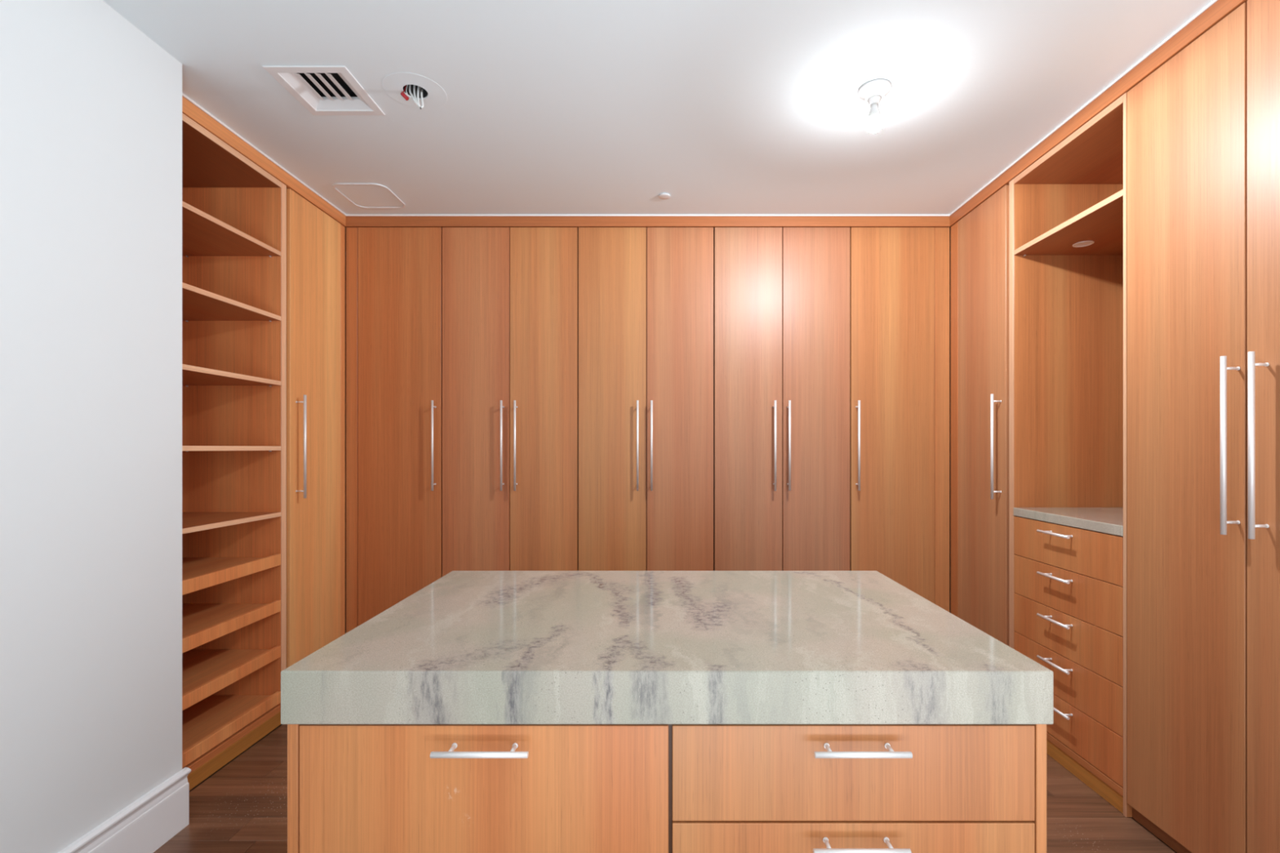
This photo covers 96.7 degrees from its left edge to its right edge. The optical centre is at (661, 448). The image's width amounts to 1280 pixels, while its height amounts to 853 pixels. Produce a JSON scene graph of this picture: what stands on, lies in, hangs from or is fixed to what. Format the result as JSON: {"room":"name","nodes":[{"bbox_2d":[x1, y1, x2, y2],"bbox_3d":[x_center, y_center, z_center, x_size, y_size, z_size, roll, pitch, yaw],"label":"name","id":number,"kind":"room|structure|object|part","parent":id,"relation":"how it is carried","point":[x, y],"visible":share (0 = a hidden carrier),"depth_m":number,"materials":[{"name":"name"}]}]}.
{"room":"walk-in closet","nodes":[
{"label":"walk-in closet","id":0,"kind":"room"},
{"bbox_2d":[0,0,182,852],"bbox_3d":[-2.171,-0.010,1.585,0.897,2.740,4.870,0,0,0],"label":"wall","id":1,"kind":"structure","parent":0,"point":[91,105],"depth_m":1.70,"materials":[{"name":"paint"}]},
{"bbox_2d":[57,767,191,852],"bbox_3d":[-1.712,1.257,0.605,0.021,0.206,2.907,0,0,0],"label":"baseboard","id":2,"kind":"structure","parent":1,"relation":"attached to","point":[148,823],"depth_m":1.89,"materials":[{"name":"white paint"}]},
{"bbox_2d":[182,93,346,215],"bbox_3d":[-1.862,-1.375,2.703,0.006,0.010,1.306,0,0,0],"label":"trim","id":3,"kind":"structure","parent":1,"relation":"attached to","point":[183,94],"depth_m":2.61,"materials":[{"name":"white paint"}]},
{"bbox_2d":[182,96,346,226],"bbox_3d":[-1.879,-1.345,2.707,0.026,0.068,1.314,0,0,0],"label":"trim","id":4,"kind":"structure","parent":1,"relation":"attached to","point":[189,109],"depth_m":2.62,"materials":[{"name":"brown wood"}]},
{"bbox_2d":[345,214,950,216],"bbox_3d":[-0.081,-1.375,3.360,3.569,0.010,0.006,0,0,0],"label":"trim","id":5,"kind":"structure","parent":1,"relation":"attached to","point":[346,215],"depth_m":3.36,"materials":[{"name":"white paint"}]},
{"bbox_2d":[343,216,951,227],"bbox_3d":[-0.081,-1.345,3.377,3.622,0.068,0.026,0,0,0],"label":"trim","id":6,"kind":"structure","parent":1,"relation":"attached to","point":[351,221],"depth_m":3.36,"materials":[{"name":"brown wood"}]},
{"bbox_2d":[102,0,1213,252],"bbox_3d":[-0.100,-1.430,1.565,5.040,0.100,5.070,0,0,0],"label":"ceiling","id":7,"kind":"structure","parent":0,"point":[552,107],"depth_m":2.18,"materials":[{"name":"paint"}]},
{"bbox_2d":[262,66,385,115],"bbox_3d":[-1.292,-1.415,2.203,0.298,0.080,0.300,0,0,0],"label":"ceiling vent","id":8,"kind":"object","parent":7,"relation":"in","point":[322,91],"visible":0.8,"depth_m":2.23,"materials":[{"name":"white metal"}]},
{"bbox_3d":[-1.363,-1.397,2.203,0.023,0.007,0.161,0,0,0],"label":"blade","id":9,"kind":"part","parent":8,"relation":"part of","materials":[{"name":"white metal"}]},
{"bbox_3d":[-1.324,-1.397,2.203,0.023,0.007,0.161,0,0,0],"label":"blade","id":10,"kind":"part","parent":8,"relation":"part of","materials":[{"name":"white metal"}]},
{"bbox_3d":[-1.285,-1.397,2.203,0.023,0.007,0.161,0,0,0],"label":"blade","id":11,"kind":"part","parent":8,"relation":"part of","materials":[{"name":"white metal"}]},
{"bbox_3d":[-1.246,-1.397,2.203,0.023,0.007,0.161,0,0,0],"label":"blade","id":12,"kind":"part","parent":8,"relation":"part of","materials":[{"name":"white metal"}]},
{"bbox_2d":[333,183,404,208],"bbox_3d":[-1.594,-1.377,3.113,0.288,0.006,0.298,0,0,0],"label":"access panel","id":13,"kind":"object","parent":7,"relation":"attached to","point":[370,196],"visible":1,"depth_m":3.10,"materials":[{"name":"white metal"}]},
{"bbox_2d":[382,71,447,110],"bbox_3d":[-0.954,-1.373,2.204,0.232,0.126,0.232,0,0,0],"label":"junction box","id":14,"kind":"object","parent":7,"relation":"attached to","point":[415,91],"visible":0.97,"depth_m":2.20,"materials":[{"name":"paint"}]},
{"bbox_2d":[658,193,670,199],"bbox_3d":[0.016,-1.375,3.105,0.065,0.010,0.065,0,0,0],"label":"sprinkler cover","id":15,"kind":"object","parent":7,"relation":"attached to","point":[663,196],"visible":1,"depth_m":3.10,"materials":[{"name":"white metal"}]},
{"bbox_2d":[857,79,891,133],"bbox_3d":[0.818,-1.298,2.185,0.123,0.163,0.123,0,0,0],"label":"ceiling lamp","id":16,"kind":"object","parent":7,"relation":"attached to","point":[873,92],"visible":1,"depth_m":2.16,"materials":[{"name":"white ceramic"}]},
{"bbox_2d":[867,95,881,107],"bbox_3d":[0.818,-1.328,2.185,0.052,0.024,0.052,0,0,0],"label":"socket","id":17,"kind":"object","parent":16,"relation":"attached to","point":[873,101],"depth_m":2.17,"materials":[{"name":"white plastic"}]},
{"bbox_3d":[0.818,-1.240,2.185,0.060,0.047,0.060,0,0,0],"label":"bulb","id":18,"kind":"part","parent":16,"relation":"part of","materials":[{"name":"white glass"}]},
{"bbox_2d":[949,0,1217,215],"bbox_3d":[1.700,-1.375,2.289,0.006,0.010,2.134,0,0,0],"label":"trim","id":19,"kind":"structure","parent":7,"relation":"attached to","point":[1213,2],"depth_m":2.19,"materials":[{"name":"white paint"}]},
{"bbox_2d":[950,0,1247,226],"bbox_3d":[1.717,-1.345,2.293,0.026,0.068,2.142,0,0,0],"label":"trim","id":20,"kind":"structure","parent":7,"relation":"attached to","point":[1220,10],"depth_m":2.14,"materials":[{"name":"brown wood"}]},
{"bbox_2d":[153,724,1177,852],"bbox_3d":[-0.100,1.385,1.565,5.040,0.050,5.070,0,0,0],"label":"floor","id":21,"kind":"structure","parent":0,"point":[242,806],"depth_m":2.11,"materials":[{"name":"brown wood"}]},
{"bbox_2d":[182,113,286,790],"bbox_3d":[-2.162,0.025,2.444,0.580,2.669,0.788,0,0,0],"label":"shelving unit","id":22,"kind":"object","parent":21,"relation":"on","point":[234,211],"visible":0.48,"depth_m":2.80,"materials":[{"name":"brown wood"}]},
{"bbox_3d":[-2.158,-0.319,2.443,0.563,0.021,0.717,0,0,0],"label":"shelf","id":23,"kind":"part","parent":22,"relation":"part of","materials":[{"name":"brown wood"}]},
{"bbox_3d":[-2.158,-0.637,2.443,0.563,0.021,0.717,0,0,0],"label":"shelf","id":24,"kind":"part","parent":22,"relation":"part of","materials":[{"name":"brown wood"}]},
{"bbox_3d":[-2.157,-1.296,2.443,0.564,0.028,0.717,0,0,0],"label":"panel","id":25,"kind":"part","parent":22,"relation":"part of","materials":[{"name":"brown wood"}]},
{"bbox_3d":[-2.158,0.326,2.443,0.563,0.021,0.717,0,0,0],"label":"shelf","id":26,"kind":"part","parent":22,"relation":"part of","materials":[{"name":"brown wood"}]},
{"bbox_3d":[-2.158,-0.956,2.443,0.563,0.021,0.717,0,0,0],"label":"shelf","id":27,"kind":"part","parent":22,"relation":"part of","materials":[{"name":"brown wood"}]},
{"bbox_2d":[182,691,280,768],"bbox_3d":[-2.156,1.225,2.443,0.566,0.056,0.715,0,0,0],"label":"shelf","id":28,"kind":"object","parent":22,"relation":"on","point":[211,722],"depth_m":2.57,"materials":[{"name":"brown wood"}]},
{"bbox_2d":[182,645,280,711],"bbox_3d":[-2.156,1.000,2.443,0.566,0.056,0.715,0,0,0],"label":"shelf","id":29,"kind":"object","parent":22,"relation":"on","point":[206,670],"depth_m":2.59,"materials":[{"name":"brown wood"}]},
{"bbox_2d":[182,600,280,653],"bbox_3d":[-2.156,0.775,2.443,0.566,0.056,0.715,0,0,0],"label":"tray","id":30,"kind":"object","parent":22,"relation":"on","point":[203,621],"depth_m":2.59,"materials":[{"name":"brown wood"}]},
{"bbox_2d":[182,553,280,595],"bbox_3d":[-2.156,0.548,2.443,0.566,0.056,0.715,0,0,0],"label":"tray","id":31,"kind":"object","parent":22,"relation":"on","point":[199,571],"depth_m":2.59,"materials":[{"name":"brown wood"}]},
{"bbox_3d":[-2.156,1.278,2.443,0.568,0.029,0.717,0,0,0],"label":"panel","id":32,"kind":"part","parent":22,"relation":"part of","materials":[{"name":"brown wood"}]},
{"bbox_2d":[286,188,345,667],"bbox_3d":[-2.136,0.025,3.104,0.632,2.669,0.527,0,0,0],"label":"wardrobe","id":33,"kind":"object","parent":21,"relation":"on","point":[316,242],"visible":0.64,"depth_m":3.06,"materials":[{"name":"brown wood"}]},
{"bbox_3d":[-1.846,-0.008,2.915,0.052,0.528,0.014,0,0,0],"label":"handle","id":34,"kind":"part","parent":33,"relation":"part of","materials":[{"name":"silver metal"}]},
{"bbox_2d":[346,227,442,632],"bbox_3d":[-1.587,0.025,3.634,0.566,2.669,0.632,0,0,0],"label":"wardrobe","id":35,"kind":"object","parent":21,"relation":"on","point":[394,275],"visible":0.65,"depth_m":3.37,"materials":[{"name":"brown wood"}]},
{"bbox_3d":[-1.340,-0.015,3.344,0.014,0.528,0.052,0,0,0],"label":"handle","id":36,"kind":"part","parent":35,"relation":"part of","materials":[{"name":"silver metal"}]},
{"bbox_2d":[442,227,578,576],"bbox_3d":[-0.900,0.025,3.634,0.804,2.669,0.632,0,0,0],"label":"wardrobe","id":37,"kind":"object","parent":21,"relation":"on","point":[510,296],"visible":0.81,"depth_m":3.37,"materials":[{"name":"brown wood"}]},
{"bbox_3d":[-1.102,-0.002,3.380,0.398,2.613,0.020,0,0,0],"label":"door","id":38,"kind":"part","parent":37,"relation":"part of","materials":[{"name":"brown wood"}]},
{"bbox_3d":[-0.938,-0.015,3.344,0.014,0.528,0.052,0,0,0],"label":"handle","id":39,"kind":"part","parent":37,"relation":"part of","materials":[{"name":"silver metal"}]},
{"bbox_3d":[-0.858,-0.015,3.344,0.014,0.528,0.052,0,0,0],"label":"handle","id":40,"kind":"part","parent":37,"relation":"part of","materials":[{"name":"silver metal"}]},
{"bbox_3d":[-0.699,-0.002,3.380,0.399,2.613,0.020,0,0,0],"label":"door","id":41,"kind":"part","parent":37,"relation":"part of","materials":[{"name":"brown wood"}]},
{"bbox_2d":[578,227,713,570],"bbox_3d":[-0.092,0.025,3.634,0.805,2.669,0.632,0,0,0],"label":"wardrobe","id":42,"kind":"object","parent":21,"relation":"on","point":[646,295],"visible":0.8,"depth_m":3.37,"materials":[{"name":"brown wood"}]},
{"bbox_3d":[-0.292,-0.002,3.380,0.401,2.613,0.020,0,0,0],"label":"door","id":43,"kind":"part","parent":42,"relation":"part of","materials":[{"name":"brown wood"}]},
{"bbox_3d":[-0.140,-0.015,3.344,0.014,0.528,0.052,0,0,0],"label":"handle","id":44,"kind":"part","parent":42,"relation":"part of","materials":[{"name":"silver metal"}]},
{"bbox_3d":[-0.059,-0.015,3.344,0.014,0.528,0.052,0,0,0],"label":"handle","id":45,"kind":"part","parent":42,"relation":"part of","materials":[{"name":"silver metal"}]},
{"bbox_3d":[0.110,-0.002,3.380,0.395,2.613,0.020,0,0,0],"label":"door","id":46,"kind":"part","parent":42,"relation":"part of","materials":[{"name":"brown wood"}]},
{"bbox_2d":[287,724,1046,852],"bbox_3d":[0.011,0.959,1.587,1.542,0.800,0.950,0,0,0],"label":"base cabinet","id":47,"kind":"object","parent":21,"relation":"on","point":[352,788],"visible":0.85,"depth_m":1.16,"materials":[{"name":"brown wood"}]},
{"bbox_3d":[-0.749,0.959,1.608,0.022,0.800,0.908,0,0,0],"label":"panel","id":48,"kind":"part","parent":47,"relation":"part of","materials":[{"name":"brown wood"}]},
{"bbox_3d":[-0.358,0.603,1.133,0.190,0.012,0.042,0,0,0],"label":"handle","id":49,"kind":"part","parent":47,"relation":"part of","materials":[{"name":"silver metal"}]},
{"bbox_3d":[-0.361,0.742,1.165,0.750,0.356,0.022,0,0,0],"label":"drawer","id":50,"kind":"part","parent":47,"relation":"part of","materials":[{"name":"brown wood"}]},
{"bbox_2d":[280,570,1053,724],"bbox_3d":[0.011,0.504,1.620,1.562,0.108,0.944,0,0,0],"label":"countertop","id":51,"kind":"structure","parent":47,"relation":"on","point":[467,646],"depth_m":1.23,"materials":[{"name":"stone"}]},
{"bbox_3d":[0.390,0.858,1.165,0.736,0.193,0.022,0,0,0],"label":"drawer","id":52,"kind":"part","parent":47,"relation":"part of","materials":[{"name":"brown wood"}]},
{"bbox_3d":[0.390,0.660,1.165,0.736,0.194,0.022,0,0,0],"label":"drawer","id":53,"kind":"part","parent":47,"relation":"part of","materials":[{"name":"brown wood"}]},
{"bbox_3d":[0.394,0.794,1.133,0.190,0.012,0.042,0,0,0],"label":"handle","id":54,"kind":"part","parent":47,"relation":"part of","materials":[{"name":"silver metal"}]},
{"bbox_3d":[0.396,0.603,1.133,0.190,0.012,0.042,0,0,0],"label":"handle","id":55,"kind":"part","parent":47,"relation":"part of","materials":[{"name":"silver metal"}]},
{"bbox_3d":[0.771,0.959,1.608,0.022,0.800,0.908,0,0,0],"label":"panel","id":56,"kind":"part","parent":47,"relation":"part of","materials":[{"name":"brown wood"}]},
{"bbox_2d":[713,227,849,570],"bbox_3d":[0.716,0.025,3.634,0.806,2.669,0.632,0,0,0],"label":"wardrobe","id":57,"kind":"object","parent":21,"relation":"on","point":[781,296],"visible":0.75,"depth_m":3.37,"materials":[{"name":"brown wood"}]},
{"bbox_3d":[0.515,-0.002,3.380,0.400,2.613,0.020,0,0,0],"label":"door","id":58,"kind":"part","parent":57,"relation":"part of","materials":[{"name":"brown wood"}]},
{"bbox_3d":[0.665,-0.015,3.344,0.014,0.528,0.052,0,0,0],"label":"handle","id":59,"kind":"part","parent":57,"relation":"part of","materials":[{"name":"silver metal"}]},
{"bbox_3d":[0.749,-0.015,3.344,0.014,0.528,0.052,0,0,0],"label":"handle","id":60,"kind":"part","parent":57,"relation":"part of","materials":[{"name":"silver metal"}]},
{"bbox_3d":[0.918,-0.002,3.380,0.397,2.613,0.020,0,0,0],"label":"door","id":61,"kind":"part","parent":57,"relation":"part of","materials":[{"name":"brown wood"}]},
{"bbox_2d":[849,227,949,612],"bbox_3d":[1.415,0.025,3.634,0.588,2.669,0.632,0,0,0],"label":"wardrobe","id":62,"kind":"object","parent":21,"relation":"on","point":[900,277],"visible":0.74,"depth_m":3.37,"materials":[{"name":"brown wood"}]},
{"bbox_3d":[1.155,-0.015,3.344,0.014,0.528,0.052,0,0,0],"label":"handle","id":63,"kind":"part","parent":62,"relation":"part of","materials":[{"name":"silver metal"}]},
{"bbox_2d":[951,185,1008,645],"bbox_3d":[1.974,0.025,3.084,0.632,2.669,0.566,0,0,0],"label":"wardrobe","id":64,"kind":"object","parent":21,"relation":"on","point":[980,240],"visible":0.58,"depth_m":3.05,"materials":[{"name":"brown wood"}]},
{"bbox_3d":[1.684,-0.008,2.866,0.052,0.528,0.014,0,0,0],"label":"handle","id":65,"kind":"part","parent":64,"relation":"part of","materials":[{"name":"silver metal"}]},
{"bbox_2d":[1008,92,1132,817],"bbox_3d":[1.979,0.025,2.447,0.623,2.669,0.706,0,0,0],"label":"built-in shelving","id":66,"kind":"object","parent":21,"relation":"on","point":[1068,208],"visible":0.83,"depth_m":2.77,"materials":[{"name":"brown wood"}]},
{"bbox_3d":[1.689,0.367,2.435,0.044,0.012,0.190,0,0,0],"label":"handle","id":67,"kind":"part","parent":66,"relation":"part of","materials":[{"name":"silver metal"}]},
{"bbox_3d":[1.689,0.553,2.435,0.044,0.012,0.190,0,0,0],"label":"handle","id":68,"kind":"part","parent":66,"relation":"part of","materials":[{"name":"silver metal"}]},
{"bbox_3d":[1.689,0.740,2.435,0.044,0.012,0.190,0,0,0],"label":"handle","id":69,"kind":"part","parent":66,"relation":"part of","materials":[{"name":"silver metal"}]},
{"bbox_3d":[1.689,0.926,2.435,0.044,0.012,0.190,0,0,0],"label":"handle","id":70,"kind":"part","parent":66,"relation":"part of","materials":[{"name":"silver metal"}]},
{"bbox_3d":[1.689,1.112,2.435,0.044,0.012,0.190,0,0,0],"label":"handle","id":71,"kind":"part","parent":66,"relation":"part of","materials":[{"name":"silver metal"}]},
{"bbox_2d":[1013,507,1123,536],"bbox_3d":[1.992,0.308,2.437,0.568,0.039,0.654,0,0,0],"label":"countertop","id":72,"kind":"structure","parent":66,"relation":"on","point":[1104,520],"depth_m":2.46,"materials":[{"name":"stone"}]},
{"bbox_3d":[2.002,0.025,2.783,0.577,2.669,0.035,0,0,0],"label":"panel","id":73,"kind":"part","parent":66,"relation":"part of","materials":[{"name":"brown wood"}]},
{"bbox_3d":[1.721,0.423,2.437,0.020,0.183,0.652,0,0,0],"label":"drawer","id":74,"kind":"part","parent":66,"relation":"part of","materials":[{"name":"brown wood"}]},
{"bbox_3d":[1.721,0.609,2.437,0.020,0.183,0.652,0,0,0],"label":"drawer","id":75,"kind":"part","parent":66,"relation":"part of","materials":[{"name":"brown wood"}]},
{"bbox_3d":[1.721,0.795,2.437,0.020,0.183,0.652,0,0,0],"label":"drawer","id":76,"kind":"part","parent":66,"relation":"part of","materials":[{"name":"brown wood"}]},
{"bbox_3d":[1.721,0.981,2.437,0.020,0.183,0.652,0,0,0],"label":"drawer","id":77,"kind":"part","parent":66,"relation":"part of","materials":[{"name":"brown wood"}]},
{"bbox_2d":[1014,195,1123,255],"bbox_3d":[1.996,-0.949,2.437,0.563,0.023,0.656,0,0,0],"label":"shelf","id":78,"kind":"object","parent":66,"relation":"attached to","point":[1097,230],"depth_m":2.52,"materials":[{"name":"brown wood"}]},
{"bbox_2d":[1072,240,1094,247],"bbox_3d":[1.934,-0.935,2.610,0.082,0.004,0.082,0,0,0],"label":"puck light","id":79,"kind":"object","parent":78,"relation":"attached to","point":[1077,243],"depth_m":2.61,"materials":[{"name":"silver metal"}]},
{"bbox_3d":[1.995,-1.296,2.437,0.564,0.028,0.656,0,0,0],"label":"panel","id":80,"kind":"part","parent":66,"relation":"part of","materials":[{"name":"brown wood"}]},
{"bbox_3d":[1.721,1.167,2.437,0.020,0.183,0.652,0,0,0],"label":"drawer","id":81,"kind":"part","parent":66,"relation":"part of","materials":[{"name":"brown wood"}]},
{"bbox_3d":[1.994,1.278,2.437,0.568,0.029,0.656,0,0,0],"label":"panel","id":82,"kind":"part","parent":66,"relation":"part of","materials":[{"name":"brown wood"}]},
{"bbox_3d":[2.002,0.025,2.102,0.577,2.669,0.014,0,0,0],"label":"panel","id":83,"kind":"part","parent":66,"relation":"part of","materials":[{"name":"brown wood"}]},
{"bbox_2d":[1126,0,1279,852],"bbox_3d":[1.974,0.025,1.658,0.632,2.669,0.869,0,0,0],"label":"wardrobe","id":84,"kind":"object","parent":21,"relation":"on","point":[1203,127],"visible":1,"depth_m":1.78,"materials":[{"name":"brown wood"}]},
{"bbox_3d":[1.684,-0.008,1.686,0.052,0.528,0.014,0,0,0],"label":"handle","id":85,"kind":"part","parent":84,"relation":"part of","materials":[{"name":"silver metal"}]},
{"bbox_3d":[1.684,-0.008,1.606,0.052,0.528,0.014,0,0,0],"label":"handle","id":86,"kind":"part","parent":84,"relation":"part of","materials":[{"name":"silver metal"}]},
{"bbox_3d":[1.720,-0.002,1.444,0.020,2.613,0.438,0,0,0],"label":"door","id":87,"kind":"part","parent":84,"relation":"part of","materials":[{"name":"brown wood"}]}
]}

